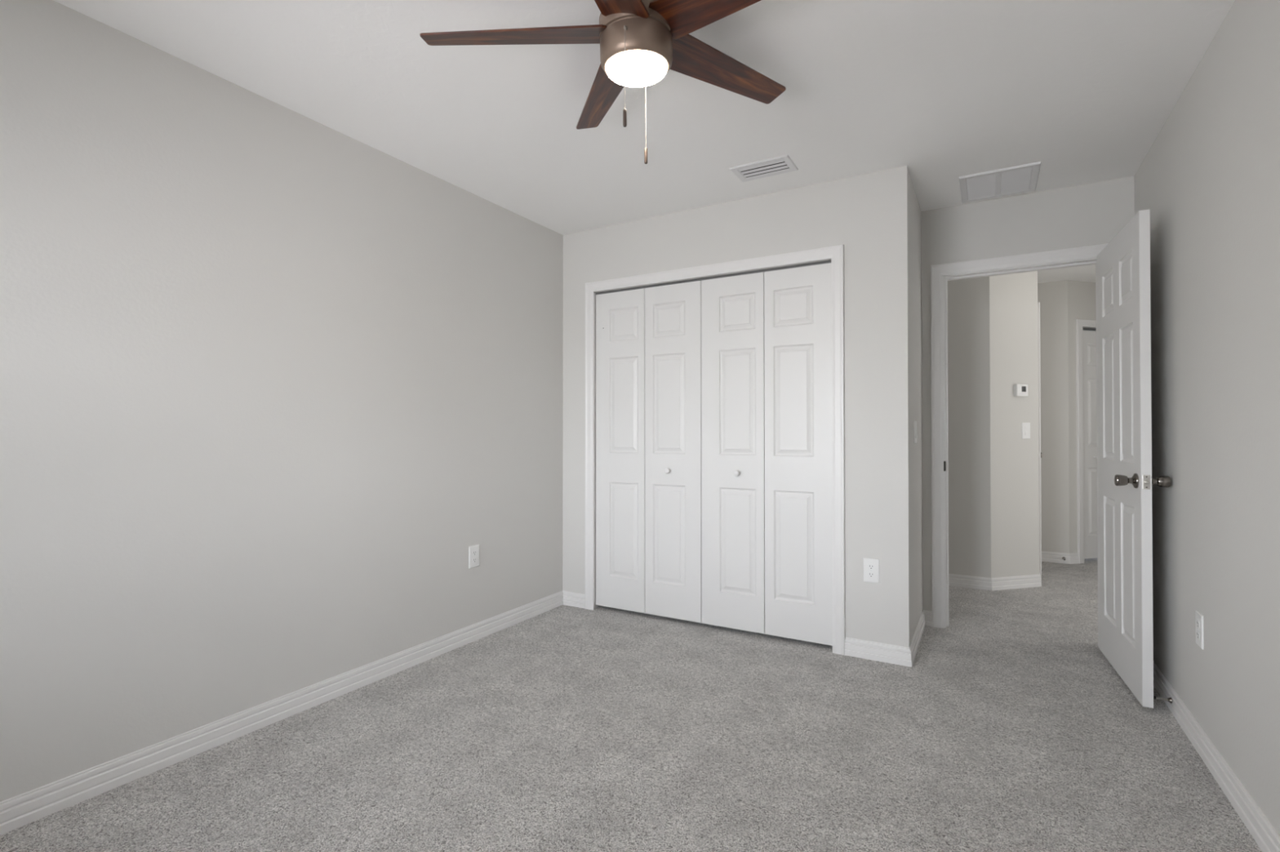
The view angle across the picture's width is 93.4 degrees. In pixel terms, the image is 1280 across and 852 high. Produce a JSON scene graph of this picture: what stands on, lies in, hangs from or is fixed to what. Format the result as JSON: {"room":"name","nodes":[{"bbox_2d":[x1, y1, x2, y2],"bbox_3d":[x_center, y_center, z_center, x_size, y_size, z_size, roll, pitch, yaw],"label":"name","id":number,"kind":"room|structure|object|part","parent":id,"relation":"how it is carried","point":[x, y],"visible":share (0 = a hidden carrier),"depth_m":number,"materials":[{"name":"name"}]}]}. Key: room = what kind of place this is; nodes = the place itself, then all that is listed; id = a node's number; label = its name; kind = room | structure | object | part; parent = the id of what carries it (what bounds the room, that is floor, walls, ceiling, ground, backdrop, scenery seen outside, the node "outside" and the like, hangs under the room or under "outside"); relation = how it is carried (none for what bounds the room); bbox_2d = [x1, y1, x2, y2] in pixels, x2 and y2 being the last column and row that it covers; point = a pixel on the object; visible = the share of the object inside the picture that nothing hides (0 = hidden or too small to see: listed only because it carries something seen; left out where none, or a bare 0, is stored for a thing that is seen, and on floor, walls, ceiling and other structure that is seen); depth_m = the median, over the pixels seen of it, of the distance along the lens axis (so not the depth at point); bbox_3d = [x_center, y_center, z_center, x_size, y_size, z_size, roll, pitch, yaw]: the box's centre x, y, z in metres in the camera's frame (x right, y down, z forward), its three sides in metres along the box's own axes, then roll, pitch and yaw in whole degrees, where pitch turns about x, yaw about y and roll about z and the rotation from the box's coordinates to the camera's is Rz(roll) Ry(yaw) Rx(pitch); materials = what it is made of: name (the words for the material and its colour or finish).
{"room":"empty bedroom","nodes":[
{"label":"empty bedroom","id":0,"kind":"room"},
{"bbox_2d":[0,0,563,801],"bbox_3d":[-1.394,-0.057,2.572,0.115,2.440,4.992,0,-1,30],"label":"wall","id":1,"kind":"structure","parent":0,"point":[271,377],"depth_m":2.22,"materials":[{"name":"white paint"}]},
{"bbox_2d":[0,591,563,835],"bbox_3d":[-1.516,1.116,2.221,0.014,0.088,4.049,0,-1,30],"label":"baseboard","id":2,"kind":"structure","parent":1,"relation":"attached to","point":[21,810],"depth_m":2.21,"materials":[{"name":"white paint"}]},
{"bbox_2d":[468,544,479,568],"bbox_3d":[-0.904,0.713,3.292,0.007,0.118,0.074,0,-1,30],"label":"outlet","id":3,"kind":"object","parent":1,"relation":"attached to","point":[473,551],"visible":1,"depth_m":3.29,"materials":[{"name":"white plastic"}]},
{"bbox_2d":[472,550,476,555],"bbox_3d":[-0.902,0.693,3.291,0.002,0.027,0.034,0,-1,30],"label":"receptacle","id":4,"kind":"object","parent":3,"relation":"attached to","point":[474,552],"depth_m":3.29,"materials":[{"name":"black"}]},
{"bbox_2d":[472,557,476,563],"bbox_3d":[-0.902,0.732,3.290,0.002,0.027,0.034,0,-1,30],"label":"receptacle","id":5,"kind":"object","parent":3,"relation":"attached to","point":[474,559],"depth_m":3.29,"materials":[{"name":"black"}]},
{"bbox_2d":[0,558,1262,851],"bbox_3d":[1.399,1.226,3.099,4.415,0.120,8.715,0,-1,30],"label":"floor","id":6,"kind":"structure","parent":0,"point":[563,728],"depth_m":2.12,"materials":[{"name":"grey carpet"}]},
{"bbox_2d":[53,0,1235,283],"bbox_3d":[1.398,-1.334,3.121,4.415,0.120,8.715,0,-1,30],"label":"ceiling","id":7,"kind":"structure","parent":0,"point":[944,91],"depth_m":2.31,"materials":[{"name":"white paint"}]},
{"bbox_2d":[419,0,786,164],"bbox_3d":[-0.060,-1.053,1.771,1.146,0.472,1.202,0,0,-1],"label":"ceiling fan","id":8,"kind":"object","parent":7,"relation":"hanging from","point":[640,41],"visible":1,"depth_m":1.74,"materials":[{"name":"brown wood"}]},
{"bbox_3d":[-0.363,-1.142,1.768,0.540,0.006,0.142,-2,16,0],"label":"blade","id":9,"kind":"part","parent":8,"relation":"part of","materials":[{"name":"brown wood"}]},
{"bbox_3d":[-0.123,-1.162,2.105,0.142,0.006,0.540,-16,6,-17],"label":"blade","id":10,"kind":"part","parent":8,"relation":"part of","materials":[{"name":"brown wood"}]},
{"bbox_3d":[-0.117,-1.131,1.436,0.142,0.006,0.540,13,8,16],"label":"blade","id":11,"kind":"part","parent":8,"relation":"part of","materials":[{"name":"brown wood"}]},
{"bbox_3d":[-0.042,-0.988,1.661,0.003,0.228,0.003,0,0,-9],"label":"pull chain","id":12,"kind":"part","parent":8,"relation":"part of","materials":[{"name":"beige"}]},
{"bbox_3d":[-0.010,-1.044,1.776,0.180,0.026,0.180,0,3,30],"label":"lamp shade","id":13,"kind":"part","parent":8,"relation":"part of","materials":[{"name":"white glass"}]},
{"bbox_3d":[0.018,-0.983,1.878,0.003,0.233,0.003,0,-1,30],"label":"pull chain","id":14,"kind":"part","parent":8,"relation":"part of","materials":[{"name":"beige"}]},
{"bbox_3d":[0.275,-1.144,1.567,0.540,0.006,0.142,2,-9,35],"label":"blade","id":15,"kind":"part","parent":8,"relation":"part of","materials":[{"name":"brown wood"}]},
{"bbox_3d":[0.271,-1.163,1.980,0.540,0.006,0.142,-2,-10,-36],"label":"blade","id":16,"kind":"part","parent":8,"relation":"part of","materials":[{"name":"brown wood"}]},
{"bbox_2d":[728,154,798,182],"bbox_3d":[0.613,-1.271,2.983,0.292,0.007,0.183,0,-1,30],"label":"ceiling vent","id":17,"kind":"object","parent":7,"relation":"in","point":[781,164],"visible":1,"depth_m":2.98,"materials":[{"name":"white metal"}]},
{"bbox_2d":[959,161,1041,203],"bbox_3d":[1.879,-1.269,3.161,0.351,0.010,0.388,0,-1,30],"label":"ceiling vent","id":18,"kind":"object","parent":7,"relation":"in","point":[1021,179],"visible":1,"depth_m":3.14,"materials":[{"name":"white metal"}]},
{"bbox_2d":[562,165,911,647],"bbox_3d":[0.427,-0.050,3.514,2.099,2.440,0.115,0,-1,30],"label":"wall","id":19,"kind":"structure","parent":0,"point":[868,214],"depth_m":3.07,"materials":[{"name":"white paint"}]},
{"bbox_2d":[563,591,585,608],"bbox_3d":[-0.433,1.130,3.926,0.186,0.088,0.014,0,-1,30],"label":"baseboard","id":20,"kind":"structure","parent":19,"relation":"attached to","point":[570,598],"depth_m":3.92,"materials":[{"name":"white paint"}]},
{"bbox_2d":[595,280,701,622],"bbox_3d":[0.037,0.150,3.703,0.738,1.996,0.080,0,-1,30],"label":"door","id":21,"kind":"structure","parent":19,"relation":"in","point":[648,340],"depth_m":3.69,"materials":[{"name":"white paint"}]},
{"bbox_3d":[0.166,0.267,3.603,0.034,0.034,0.036,0,-1,30],"label":"knob","id":22,"kind":"part","parent":21,"relation":"part of","materials":[{"name":"white paint"}]},
{"bbox_2d":[585,244,844,655],"bbox_3d":[0.375,0.123,3.532,1.609,2.095,0.134,0,-1,30],"label":"trim","id":23,"kind":"structure","parent":19,"relation":"attached to","point":[834,255],"depth_m":3.33,"materials":[{"name":"white paint"}]},
{"bbox_2d":[701,262,832,645],"bbox_3d":[0.684,0.146,3.330,0.748,1.996,0.080,0,-1,30],"label":"door","id":24,"kind":"structure","parent":19,"relation":"in","point":[766,336],"depth_m":3.32,"materials":[{"name":"white paint"}]},
{"bbox_3d":[0.544,0.265,3.385,0.034,0.034,0.036,0,-1,30],"label":"knob","id":25,"kind":"part","parent":24,"relation":"part of","materials":[{"name":"white paint"}]},
{"bbox_2d":[863,558,879,583],"bbox_3d":[1.157,0.724,3.016,0.074,0.118,0.007,0,-1,30],"label":"outlet","id":26,"kind":"object","parent":19,"relation":"attached to","point":[871,566],"visible":1,"depth_m":3.01,"materials":[{"name":"white plastic"}]},
{"bbox_2d":[867,564,875,569],"bbox_3d":[1.156,0.704,3.014,0.034,0.027,0.002,0,-1,30],"label":"receptacle","id":27,"kind":"object","parent":26,"relation":"attached to","point":[870,566],"depth_m":3.01,"materials":[{"name":"white plastic"}]},
{"bbox_2d":[867,572,875,577],"bbox_3d":[1.156,0.743,3.014,0.034,0.027,0.002,0,-1,30],"label":"receptacle","id":28,"kind":"object","parent":26,"relation":"attached to","point":[870,575],"depth_m":3.01,"materials":[{"name":"white plastic"}]},
{"bbox_2d":[844,637,911,666],"bbox_3d":[1.180,1.121,2.996,0.316,0.088,0.014,0,-1,30],"label":"baseboard","id":29,"kind":"structure","parent":19,"relation":"attached to","point":[877,651],"depth_m":2.99,"materials":[{"name":"white paint"}]},
{"bbox_2d":[909,174,922,639],"bbox_3d":[1.465,-0.052,3.327,0.115,2.440,0.598,0,-1,30],"label":"wall","id":30,"kind":"structure","parent":0,"point":[915,211],"depth_m":3.27,"materials":[{"name":"white paint"}]},
{"bbox_2d":[913,421,917,443],"bbox_3d":[1.465,0.032,3.201,0.010,0.118,0.118,0,-1,30],"label":"light switch","id":31,"kind":"object","parent":30,"relation":"attached to","point":[915,435],"visible":1,"depth_m":3.17,"materials":[{"name":"white plastic"}]},
{"bbox_2d":[909,609,924,666],"bbox_3d":[1.489,1.123,3.229,0.014,0.088,0.726,0,-1,30],"label":"baseboard","id":32,"kind":"structure","parent":30,"relation":"attached to","point":[914,644],"depth_m":3.18,"materials":[{"name":"white paint"}]},
{"bbox_2d":[946,276,991,577],"bbox_3d":[1.406,-0.038,5.023,2.616,2.440,0.100,0,-1,30],"label":"wall","id":33,"kind":"structure","parent":0,"point":[968,300],"depth_m":4.39,"materials":[{"name":"white paint"}]},
{"bbox_2d":[948,573,991,591],"bbox_3d":[1.381,1.138,4.963,2.622,0.088,0.014,0,-1,30],"label":"baseboard","id":34,"kind":"structure","parent":33,"relation":"attached to","point":[955,580],"depth_m":4.37,"materials":[{"name":"white paint"}]},
{"bbox_2d":[989,271,1039,577],"bbox_3d":[2.711,-0.043,4.431,0.434,2.440,0.100,0,0,-15],"label":"wall","id":35,"kind":"structure","parent":0,"point":[1013,298],"depth_m":4.38,"materials":[{"name":"white paint"}]},
{"bbox_2d":[991,574,1041,591],"bbox_3d":[2.726,1.132,4.366,0.445,0.088,0.014,0,0,-15],"label":"baseboard","id":36,"kind":"structure","parent":35,"relation":"attached to","point":[1031,580],"depth_m":4.36,"materials":[{"name":"white paint"}]},
{"bbox_2d":[1013,383,1027,396],"bbox_3d":[2.771,-0.260,4.382,0.110,0.092,0.028,0,0,-15],"label":"thermostat","id":37,"kind":"object","parent":35,"relation":"attached to","point":[1020,389],"visible":1,"depth_m":4.37,"materials":[{"name":"white plastic"}]},
{"bbox_2d":[1022,422,1030,439],"bbox_3d":[2.822,0.035,4.403,0.074,0.118,0.010,0,0,-15],"label":"light switch","id":38,"kind":"object","parent":35,"relation":"attached to","point":[1025,426],"visible":1,"depth_m":4.40,"materials":[{"name":"white plastic"}]},
{"bbox_2d":[920,176,1134,611],"bbox_3d":[1.687,-0.050,3.610,4.185,2.440,0.115,0,-1,30],"label":"wall","id":39,"kind":"structure","parent":0,"point":[1091,214],"depth_m":3.36,"materials":[{"name":"white paint"}]},
{"bbox_2d":[923,609,932,626],"bbox_3d":[1.684,1.126,3.528,0.054,0.088,0.014,0,-1,30],"label":"baseboard","id":40,"kind":"structure","parent":39,"relation":"attached to","point":[928,614],"depth_m":3.52,"materials":[{"name":"white paint"}]},
{"bbox_2d":[930,243,1108,648],"bbox_3d":[2.112,0.114,3.363,0.869,2.109,0.152,0,-1,30],"label":"trim","id":41,"kind":"structure","parent":39,"relation":"attached to","point":[940,274],"depth_m":3.50,"materials":[{"name":"white paint"}]},
{"bbox_3d":[1.771,0.232,3.503,0.010,0.058,0.042,0,-1,30],"label":"strike plate","id":42,"kind":"part","parent":41,"relation":"part of","materials":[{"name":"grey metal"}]},
{"bbox_2d":[1096,208,1170,708],"bbox_3d":[2.221,0.132,2.779,0.179,2.026,0.748,0,-1,26],"label":"door","id":43,"kind":"structure","parent":39,"relation":"in","point":[1125,480],"depth_m":2.65,"materials":[{"name":"white paint"}]},
{"bbox_3d":[2.041,0.229,2.533,0.072,0.064,0.064,0,-1,26],"label":"knob","id":44,"kind":"part","parent":43,"relation":"part of","materials":[{"name":"silver metal"}]},
{"bbox_3d":[2.063,0.228,2.455,0.025,0.058,0.002,0,-1,26],"label":"latch plate","id":45,"kind":"part","parent":43,"relation":"part of","materials":[{"name":"silver metal"}]},
{"bbox_3d":[2.138,0.229,2.486,0.072,0.064,0.064,0,-1,26],"label":"knob","id":46,"kind":"part","parent":43,"relation":"part of","materials":[{"name":"silver metal"}]},
{"bbox_2d":[1037,280,1069,553],"bbox_3d":[3.593,-0.036,5.302,0.280,2.440,0.100,0,-1,30],"label":"wall","id":47,"kind":"structure","parent":0,"point":[1052,296],"depth_m":5.24,"materials":[{"name":"white paint"}]},
{"bbox_2d":[1041,551,1070,564],"bbox_3d":[3.568,1.139,5.242,0.286,0.088,0.014,0,-1,30],"label":"baseboard","id":48,"kind":"structure","parent":47,"relation":"attached to","point":[1049,557],"depth_m":5.22,"materials":[{"name":"white paint"}]},
{"bbox_2d":[1067,280,1095,553],"bbox_3d":[4.460,-0.035,5.447,1.622,2.440,0.100,0,0,-15],"label":"wall","id":49,"kind":"structure","parent":0,"point":[1081,295],"depth_m":5.21,"materials":[{"name":"white paint"}]},
{"bbox_2d":[1070,552,1079,564],"bbox_3d":[3.732,1.139,5.183,0.095,0.088,0.014,0,0,-15],"label":"baseboard","id":50,"kind":"structure","parent":49,"relation":"attached to","point":[1073,557],"depth_m":5.18,"materials":[{"name":"white paint"}]},
{"bbox_2d":[1075,319,1096,563],"bbox_3d":[4.191,0.131,5.364,0.882,2.106,0.118,0,0,-15],"label":"trim","id":51,"kind":"structure","parent":49,"relation":"attached to","point":[1081,324],"depth_m":5.20,"materials":[{"name":"white paint"}]},
{"bbox_2d":[1082,330,1097,559],"bbox_3d":[4.197,0.162,5.345,0.752,1.992,0.070,0,0,-15],"label":"door","id":52,"kind":"structure","parent":49,"relation":"in","point":[1089,338],"depth_m":5.28,"materials":[{"name":"white paint"}]},
{"bbox_2d":[1133,0,1279,835],"bbox_3d":[1.351,-0.072,0.922,0.115,2.440,4.877,0,-1,30],"label":"wall","id":53,"kind":"structure","parent":0,"point":[1209,180],"depth_m":1.93,"materials":[{"name":"white paint"}]},
{"bbox_2d":[1153,696,1172,703],"bbox_3d":[2.127,1.112,2.458,0.062,0.023,0.023,0,-1,30],"label":"door stop","id":54,"kind":"object","parent":53,"relation":"attached to","point":[1169,700],"visible":0.98,"depth_m":2.45,"materials":[{"name":"silver metal"}]},
{"bbox_2d":[1195,610,1204,649],"bbox_3d":[1.993,0.726,2.149,0.007,0.118,0.074,0,-1,30],"label":"outlet","id":55,"kind":"object","parent":53,"relation":"attached to","point":[1198,617],"visible":1,"depth_m":2.14,"materials":[{"name":"white plastic"}]},
{"bbox_2d":[1195,619,1199,628],"bbox_3d":[1.991,0.706,2.150,0.002,0.027,0.034,0,-1,30],"label":"receptacle","id":56,"kind":"object","parent":55,"relation":"attached to","point":[1197,621],"depth_m":2.15,"materials":[{"name":"white plastic"}]},
{"bbox_2d":[1196,631,1199,639],"bbox_3d":[1.991,0.746,2.150,0.002,0.027,0.034,0,-1,30],"label":"receptacle","id":57,"kind":"object","parent":55,"relation":"attached to","point":[1197,632],"depth_m":2.15,"materials":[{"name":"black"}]},
{"bbox_2d":[1153,661,1279,851],"bbox_3d":[1.325,1.105,0.994,0.014,0.088,4.762,0,-1,30],"label":"baseboard","id":58,"kind":"structure","parent":53,"relation":"attached to","point":[1259,826],"depth_m":1.92,"materials":[{"name":"white paint"}]},
{"bbox_3d":[3.147,-0.039,4.909,0.100,2.440,1.028,0,-1,30],"label":"wall","id":59,"kind":"structure","parent":0,"visible":0},
{"bbox_2d":[1037,302,1041,582],"bbox_3d":[3.158,0.130,4.908,0.118,2.101,0.908,0,-1,30],"label":"trim","id":60,"kind":"structure","parent":59,"relation":"attached to","point":[1038,303],"depth_m":4.49,"materials":[{"name":"white paint"}]}
]}

